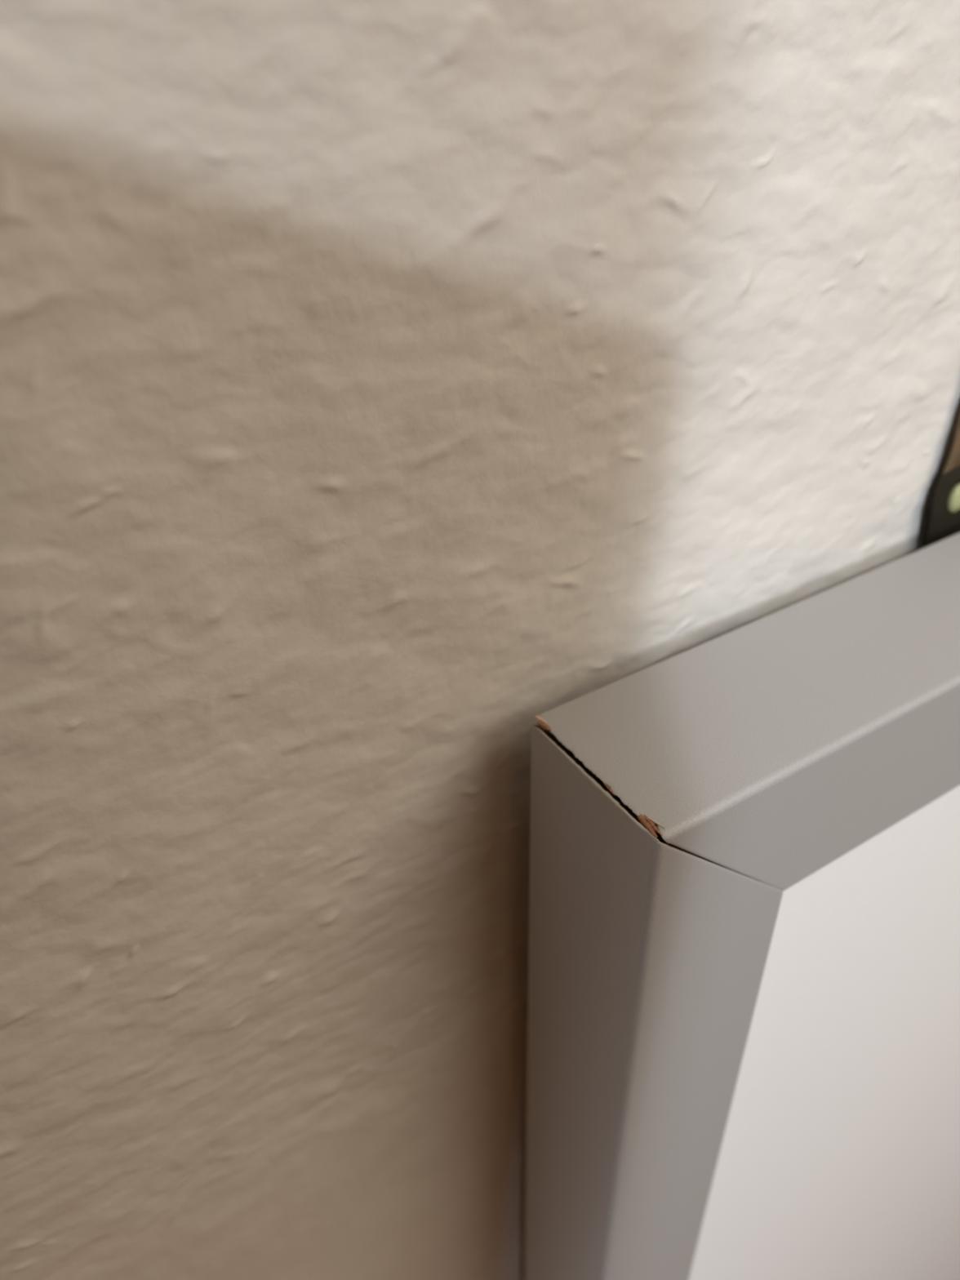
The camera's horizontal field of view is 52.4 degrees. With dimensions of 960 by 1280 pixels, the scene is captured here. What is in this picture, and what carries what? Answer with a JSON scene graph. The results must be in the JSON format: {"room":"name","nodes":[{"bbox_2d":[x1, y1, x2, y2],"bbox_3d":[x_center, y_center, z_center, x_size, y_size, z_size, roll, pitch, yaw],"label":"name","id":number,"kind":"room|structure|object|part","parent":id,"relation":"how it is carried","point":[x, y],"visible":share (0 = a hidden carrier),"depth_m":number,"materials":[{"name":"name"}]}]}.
{"room":"room interior","nodes":[
{"label":"room interior","id":0,"kind":"room"},
{"bbox_2d":[0,0,959,1279],"bbox_3d":[-0.050,0.112,0.188,4.000,2.600,0.006,-21,40,-25],"label":"wall","id":1,"kind":"structure","parent":0,"point":[389,389],"depth_m":0.14,"materials":[{"name":"paint"}]},
{"bbox_2d":[524,533,959,1279],"bbox_3d":[0.236,0.222,0.451,0.500,0.700,0.030,-21,40,-25],"label":"picture frame","id":2,"kind":"object","parent":1,"relation":"attached to","point":[744,1023],"visible":1,"depth_m":0.18,"materials":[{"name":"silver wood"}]},
{"bbox_3d":[0.036,0.298,0.353,0.030,0.700,0.030,-21,40,-25],"label":"rail","id":3,"kind":"part","parent":2,"relation":"part of","materials":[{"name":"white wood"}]},
{"bbox_3d":[0.229,-0.050,0.255,0.500,0.030,0.030,-21,40,-25],"label":"rail","id":4,"kind":"part","parent":2,"relation":"part of","materials":[{"name":"white wood"}]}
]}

